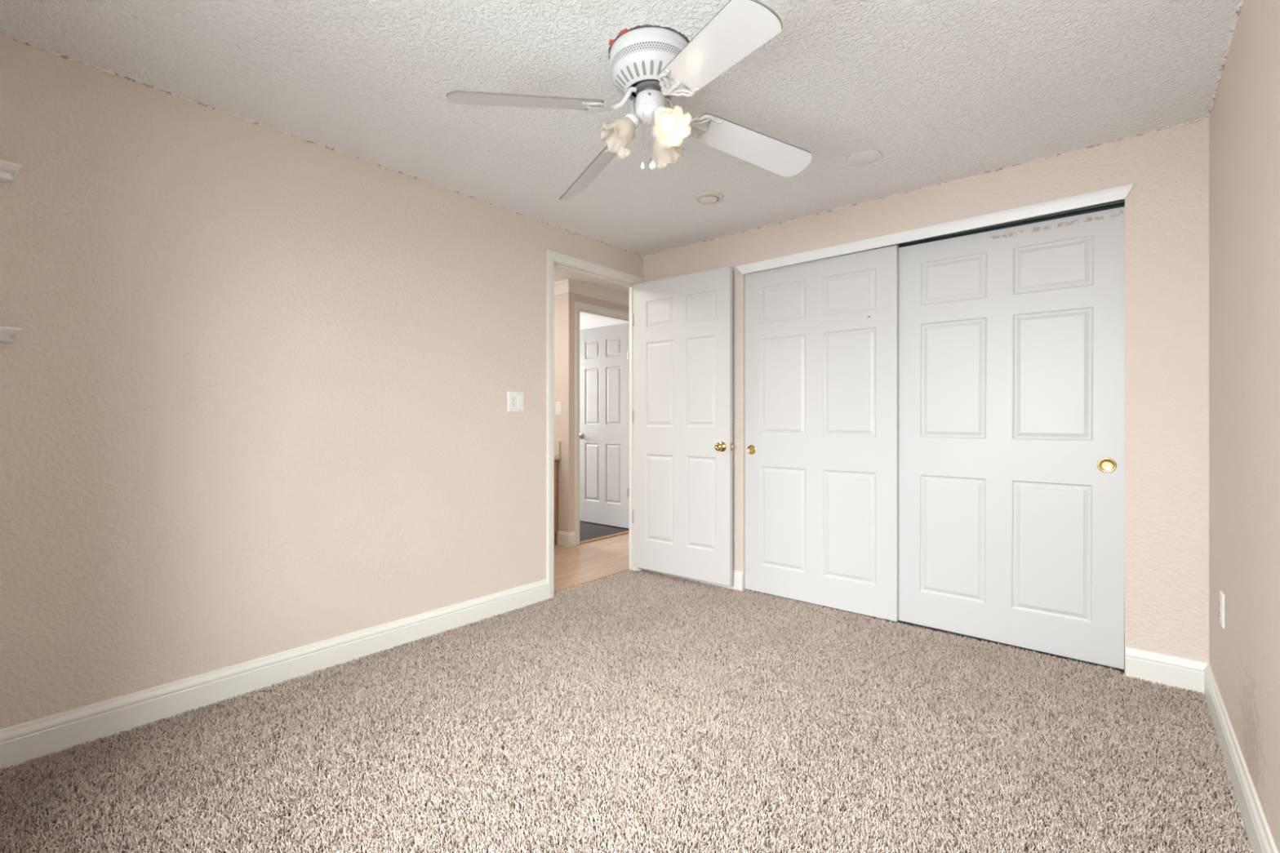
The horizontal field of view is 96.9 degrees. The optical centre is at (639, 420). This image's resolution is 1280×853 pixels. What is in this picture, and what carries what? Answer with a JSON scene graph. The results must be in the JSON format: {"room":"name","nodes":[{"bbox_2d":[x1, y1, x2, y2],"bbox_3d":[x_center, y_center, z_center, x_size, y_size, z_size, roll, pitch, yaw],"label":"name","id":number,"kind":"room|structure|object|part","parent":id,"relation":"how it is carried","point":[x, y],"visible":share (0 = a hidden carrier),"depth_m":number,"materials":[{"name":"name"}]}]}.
{"room":"empty bedroom","nodes":[
{"label":"empty bedroom","id":0,"kind":"room"},
{"bbox_2d":[0,35,643,728],"bbox_3d":[-1.151,-0.049,2.860,0.075,2.330,3.695,0,0,40],"label":"wall","id":1,"kind":"structure","parent":0,"point":[255,381],"depth_m":2.25,"materials":[{"name":"beige paint"}]},
{"bbox_2d":[0,160,22,183],"bbox_3d":[-2.087,-0.774,1.627,0.092,0.040,0.420,0,0,40],"label":"wall shelf","id":2,"kind":"object","parent":1,"relation":"attached to","point":[9,171],"visible":1,"depth_m":1.76,"materials":[{"name":"white wood"}]},
{"bbox_2d":[0,326,22,342],"bbox_3d":[-2.087,-0.268,1.627,0.092,0.040,0.420,0,0,40],"label":"wall shelf","id":3,"kind":"object","parent":1,"relation":"attached to","point":[7,335],"visible":1,"depth_m":1.75,"materials":[{"name":"white wood"}]},
{"bbox_2d":[0,578,548,773],"bbox_3d":[-1.407,1.037,2.488,0.016,0.134,2.596,0,0,40],"label":"baseboard","id":4,"kind":"structure","parent":1,"relation":"attached to","point":[25,741],"depth_m":2.24,"materials":[{"name":"white wood"}]},
{"bbox_2d":[507,391,524,412],"bbox_3d":[-0.721,-0.111,3.302,0.010,0.117,0.117,0,0,40],"label":"wall plate","id":5,"kind":"object","parent":1,"relation":"attached to","point":[515,399],"visible":1,"depth_m":3.30,"materials":[{"name":"white plastic"}]},
{"bbox_2d":[511,395,515,407],"bbox_3d":[-0.734,-0.111,3.284,0.003,0.066,0.033,0,0,40],"label":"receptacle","id":6,"kind":"object","parent":5,"relation":"attached to","point":[513,397],"depth_m":3.28,"materials":[{"name":"white plastic"}]},
{"bbox_2d":[517,395,521,407],"bbox_3d":[-0.704,-0.111,3.318,0.006,0.067,0.033,0,0,40],"label":"rocker switch","id":7,"kind":"object","parent":5,"relation":"attached to","point":[519,397],"depth_m":3.32,"materials":[{"name":"white plastic"}]},
{"bbox_2d":[546,249,643,599],"bbox_3d":[-0.307,0.026,3.856,0.107,2.155,0.913,0,0,40],"label":"door frame","id":8,"kind":"structure","parent":1,"relation":"attached to","point":[554,259],"depth_m":3.52,"materials":[{"name":"white wood"}]},
{"bbox_2d":[631,266,733,586],"bbox_3d":[0.257,0.034,3.845,0.807,2.036,0.094,0,0,38],"label":"door","id":9,"kind":"structure","parent":1,"relation":"in","point":[682,411],"depth_m":3.83,"materials":[{"name":"white wood"}]},
{"bbox_3d":[0.510,0.166,3.627,0.065,0.065,0.059,0,0,38],"label":"knob","id":10,"kind":"part","parent":9,"relation":"part of","materials":[{"name":"gold metal"}]},
{"bbox_2d":[554,292,629,543],"bbox_3d":[-0.429,-0.049,5.846,0.885,2.330,1.636,0,0,40],"label":"wall","id":11,"kind":"structure","parent":0,"point":[564,304],"depth_m":4.99,"materials":[{"name":"paint"}]},
{"bbox_2d":[555,401,561,415],"bbox_3d":[-0.723,-0.109,5.016,0.075,0.118,0.010,0,0,40],"label":"wall plate","id":12,"kind":"object","parent":11,"relation":"attached to","point":[558,404],"visible":1,"depth_m":5.01,"materials":[{"name":"white plastic"}]},
{"bbox_2d":[556,530,575,546],"bbox_3d":[-0.649,1.037,4.995,0.150,0.134,0.084,0,0,40],"label":"baseboard","id":13,"kind":"structure","parent":11,"relation":"attached to","point":[563,538],"depth_m":4.96,"materials":[{"name":"white wood"}]},
{"bbox_2d":[554,279,629,306],"bbox_3d":[-0.425,-1.167,5.801,0.949,0.095,1.700,0,0,40],"label":"crown molding","id":14,"kind":"structure","parent":11,"relation":"attached to","point":[566,286],"depth_m":5.09,"materials":[{"name":"beige wood"}]},
{"bbox_2d":[574,301,629,545],"bbox_3d":[-0.306,0.019,5.372,0.116,2.145,0.928,0,0,40],"label":"door frame","id":15,"kind":"structure","parent":11,"relation":"attached to","point":[581,307],"depth_m":5.00,"materials":[{"name":"white wood"}]},
{"bbox_2d":[579,322,629,528],"bbox_3d":[-0.399,0.046,5.894,0.738,2.056,0.094,0,0,40],"label":"door","id":16,"kind":"structure","parent":11,"relation":"in","point":[604,351],"depth_m":5.88,"materials":[{"name":"white wood"}]},
{"bbox_3d":[-0.650,0.161,6.084,0.065,0.065,0.059,0,0,40],"label":"knob","id":17,"kind":"part","parent":16,"relation":"part of","materials":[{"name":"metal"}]},
{"bbox_2d":[0,0,1240,329],"bbox_3d":[-0.604,-1.254,4.569,7.570,0.080,7.010,0,0,40],"label":"ceiling","id":18,"kind":"structure","parent":0,"point":[945,91],"depth_m":2.04,"materials":[{"name":"white paint"}]},
{"bbox_2d":[0,0,1243,257],"bbox_3d":[0.015,-1.211,1.889,2.960,0.009,3.520,0,0,40],"label":"ceiling edge","id":19,"kind":"structure","parent":18,"relation":"attached to","point":[1239,5],"depth_m":2.37,"materials":[{"name":"white paint"}]},
{"bbox_2d":[446,0,811,200],"bbox_3d":[0.012,-1.012,1.890,1.008,0.403,0.959,0,0,22],"label":"ceiling fan","id":20,"kind":"object","parent":18,"relation":"hanging from","point":[651,67],"visible":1,"depth_m":1.79,"materials":[{"name":"white metal"}]},
{"bbox_3d":[-0.351,-0.992,1.762,0.477,0.006,0.144,-7,18,-17],"label":"blade","id":21,"kind":"part","parent":20,"relation":"part of","materials":[{"name":"white wood"}]},
{"bbox_3d":[-0.178,-0.985,2.221,0.144,0.006,0.477,-37,11,-31],"label":"blade","id":22,"kind":"part","parent":20,"relation":"part of","materials":[{"name":"white laminate"}]},
{"bbox_3d":[-0.083,-0.934,1.856,0.128,0.134,0.128,0,0,40],"label":"lamp shade","id":23,"kind":"part","parent":20,"relation":"part of","materials":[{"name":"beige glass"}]},
{"bbox_2d":[624,112,639,129],"bbox_3d":[-0.023,-0.990,1.869,0.056,0.054,0.061,0,0,40],"label":"socket","id":24,"kind":"object","parent":20,"relation":"attached to","point":[632,120],"depth_m":1.84,"materials":[{"name":"white ceramic"}]},
{"bbox_3d":[0.009,-0.920,1.840,0.003,0.162,0.003,0,0,40],"label":"pull chain","id":25,"kind":"part","parent":20,"relation":"part of","materials":[{"name":"metal"}]},
{"bbox_3d":[0.009,-0.828,1.840,0.013,0.023,0.013,0,0,40],"label":"pull knob","id":26,"kind":"part","parent":20,"relation":"part of","materials":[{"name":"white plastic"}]},
{"bbox_3d":[0.041,-0.918,1.830,0.003,0.159,0.003,0,0,40],"label":"pull chain","id":27,"kind":"part","parent":20,"relation":"part of","materials":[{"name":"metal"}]},
{"bbox_3d":[0.041,-0.825,1.830,0.023,0.029,0.023,0,0,40],"label":"pull knob","id":28,"kind":"part","parent":20,"relation":"part of","materials":[{"name":"white plastic"}]},
{"bbox_2d":[650,129,657,138],"bbox_3d":[0.058,-0.990,1.932,0.053,0.055,0.062,0,0,40],"label":"socket","id":29,"kind":"object","parent":20,"relation":"attached to","point":[655,136],"depth_m":1.93,"materials":[{"name":"white ceramic"}]},
{"bbox_2d":[653,106,666,119],"bbox_3d":[0.064,-0.990,1.831,0.063,0.054,0.053,0,0,40],"label":"socket","id":30,"kind":"object","parent":20,"relation":"attached to","point":[657,109],"depth_m":1.80,"materials":[{"name":"white ceramic"}]},
{"bbox_3d":[0.086,-0.939,1.996,0.132,0.132,0.121,0,0,-28],"label":"lamp shade","id":31,"kind":"part","parent":20,"relation":"part of","materials":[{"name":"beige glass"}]},
{"bbox_3d":[0.080,-0.961,1.807,0.066,0.072,0.055,0,0,40],"label":"light bulb","id":32,"kind":"part","parent":20,"relation":"part of","materials":[{"name":"white glass"}]},
{"bbox_3d":[0.103,-0.934,1.778,0.121,0.134,0.126,0,0,9],"label":"lamp shade","id":33,"kind":"part","parent":20,"relation":"part of","materials":[{"name":"white glass"}]},
{"bbox_3d":[0.195,-0.982,1.512,0.144,0.006,0.477,14,3,-25],"label":"blade","id":34,"kind":"part","parent":20,"relation":"part of","materials":[{"name":"white laminate"}]},
{"bbox_3d":[0.404,-0.985,2.041,0.477,0.006,0.144,9,-16,-23],"label":"blade","id":35,"kind":"part","parent":20,"relation":"part of","materials":[{"name":"white laminate"}]},
{"bbox_2d":[695,191,724,204],"bbox_3d":[0.379,-1.206,3.085,0.156,0.017,0.156,0,0,40],"label":"detector base","id":36,"kind":"object","parent":18,"relation":"attached to","point":[708,197],"visible":1,"depth_m":3.06,"materials":[{"name":"plastic"}]},
{"bbox_2d":[846,150,882,165],"bbox_3d":[1.032,-1.211,2.616,0.156,0.006,0.154,0,0,40],"label":"cover plate","id":37,"kind":"object","parent":18,"relation":"attached to","point":[864,157],"visible":1,"depth_m":2.61,"materials":[{"name":"paint"}]},
{"bbox_2d":[0,520,1247,852],"bbox_3d":[-0.610,1.109,4.639,7.470,0.034,6.910,0,0,40],"label":"floor","id":38,"kind":"structure","parent":0,"point":[899,621],"depth_m":1.88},
{"bbox_2d":[554,441,560,533],"bbox_3d":[-1.373,0.637,4.803,0.775,0.913,1.172,0,0,40],"label":"vanity cabinet","id":39,"kind":"object","parent":38,"relation":"on","point":[557,444],"visible":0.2,"depth_m":4.99,"materials":[{"name":"brown wood"}]},
{"bbox_3d":[-0.896,0.441,4.807,0.017,0.160,0.495,0,0,40],"label":"drawer","id":40,"kind":"part","parent":39,"relation":"part of","materials":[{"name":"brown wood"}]},
{"bbox_3d":[-0.896,0.754,4.807,0.017,0.433,0.495,0,0,40],"label":"cabinet door","id":41,"kind":"part","parent":39,"relation":"part of","materials":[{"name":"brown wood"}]},
{"bbox_2d":[554,454,560,459],"bbox_3d":[-1.373,0.321,4.803,0.775,0.040,1.172,0,0,40],"label":"countertop","id":42,"kind":"structure","parent":39,"relation":"on","point":[556,456],"depth_m":4.97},
{"bbox_2d":[554,568,628,592],"bbox_3d":[-0.333,1.096,3.877,0.016,0.015,0.793,0,0,40],"label":"threshold","id":43,"kind":"object","parent":38,"relation":"on","point":[585,582],"visible":0.41,"depth_m":3.88,"materials":[{"name":"brown wood"}]},
{"bbox_2d":[579,530,629,544],"bbox_3d":[-0.286,1.088,5.355,0.039,0.012,0.810,0,0,40],"label":"threshold","id":44,"kind":"object","parent":38,"relation":"on","point":[628,531],"visible":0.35,"depth_m":5.28,"materials":[{"name":"brown wood"}]},
{"bbox_2d":[0,568,1253,852],"bbox_3d":[-0.002,1.094,1.923,3.053,0.020,3.587,0,0,40],"label":"carpet","id":45,"kind":"object","parent":38,"relation":"on","point":[575,602],"visible":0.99,"depth_m":1.89,"materials":[{"name":"beige carpet"}]},
{"bbox_2d":[643,119,1208,673],"bbox_3d":[1.177,-0.049,3.260,2.960,2.330,0.075,0,0,40],"label":"wall","id":46,"kind":"structure","parent":0,"point":[1166,207],"depth_m":2.40,"materials":[{"name":"beige paint"}]},
{"bbox_2d":[643,568,743,591],"bbox_3d":[0.339,1.037,3.910,0.840,0.134,0.016,0,0,40],"label":"baseboard","id":47,"kind":"structure","parent":46,"relation":"attached to","point":[738,576],"depth_m":3.67,"materials":[{"name":"white wood"}]},
{"bbox_2d":[734,182,1134,274],"bbox_3d":[1.361,-0.976,3.043,1.951,0.070,0.017,0,0,40],"label":"trim board","id":48,"kind":"object","parent":46,"relation":"attached to","point":[1119,193],"visible":1,"depth_m":2.86,"materials":[{"name":"white wood"}]},
{"bbox_2d":[787,199,1124,266],"bbox_3d":[1.413,-0.967,3.087,1.859,0.045,0.088,0,0,40],"label":"closet track","id":49,"kind":"object","parent":46,"relation":"attached to","point":[1120,203],"visible":0.41,"depth_m":2.73,"materials":[{"name":"metal"}]},
{"bbox_2d":[745,244,898,621],"bbox_3d":[1.042,0.062,3.373,0.927,2.042,0.038,0,0,40],"label":"door","id":50,"kind":"structure","parent":49,"relation":"hanging from","point":[822,335],"depth_m":3.33,"materials":[{"name":"white wood"}]},
{"bbox_3d":[0.713,0.184,3.630,0.061,0.061,0.005,0,0,40],"label":"finger pull","id":51,"kind":"part","parent":50,"relation":"part of","materials":[{"name":"gold metal"}]},
{"bbox_2d":[898,206,1124,669],"bbox_3d":[1.777,0.074,2.803,0.945,2.031,0.036,0,0,40],"label":"door","id":52,"kind":"structure","parent":49,"relation":"hanging from","point":[1011,340],"depth_m":2.75,"materials":[{"name":"white wood"}]},
{"bbox_3d":[2.079,0.198,2.526,0.067,0.067,0.005,0,0,40],"label":"finger pull","id":53,"kind":"part","parent":52,"relation":"part of","materials":[{"name":"gold metal"}]},
{"bbox_2d":[1125,646,1208,694],"bbox_3d":[2.180,1.037,2.350,0.253,0.134,0.016,0,0,40],"label":"baseboard","id":54,"kind":"structure","parent":46,"relation":"attached to","point":[1170,670],"depth_m":2.35,"materials":[{"name":"white wood"}]},
{"bbox_2d":[1124,199,1124,632],"bbox_3d":[1.632,-0.069,3.346,2.143,2.370,0.645,0,0,40],"label":"wall","id":55,"kind":"structure","parent":0,"point":[1124,199],"depth_m":2.96,"materials":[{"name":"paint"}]},
{"bbox_2d":[1208,0,1279,852],"bbox_3d":[1.174,-0.049,0.890,0.100,2.330,3.695,0,0,40],"label":"wall","id":56,"kind":"structure","parent":0,"point":[1244,119],"depth_m":1.60,"materials":[{"name":"beige paint"}]},
{"bbox_2d":[1219,590,1224,628],"bbox_3d":[2.013,0.651,1.964,0.009,0.115,0.070,0,0,40],"label":"wall plate","id":57,"kind":"object","parent":56,"relation":"attached to","point":[1221,593],"visible":1,"depth_m":1.95,"materials":[{"name":"white plastic"}]},
{"bbox_2d":[1219,598,1221,619],"bbox_3d":[2.011,0.651,1.966,0.003,0.066,0.033,0,0,40],"label":"receptacle","id":58,"kind":"object","parent":57,"relation":"attached to","point":[1220,598],"depth_m":1.96,"materials":[{"name":"white plastic"}]},
{"bbox_2d":[1204,662,1278,852],"bbox_3d":[1.138,1.037,0.936,0.016,0.134,3.520,0,0,40],"label":"baseboard","id":59,"kind":"structure","parent":56,"relation":"attached to","point":[1260,836],"depth_m":1.63,"materials":[{"name":"white wood"}]}
]}

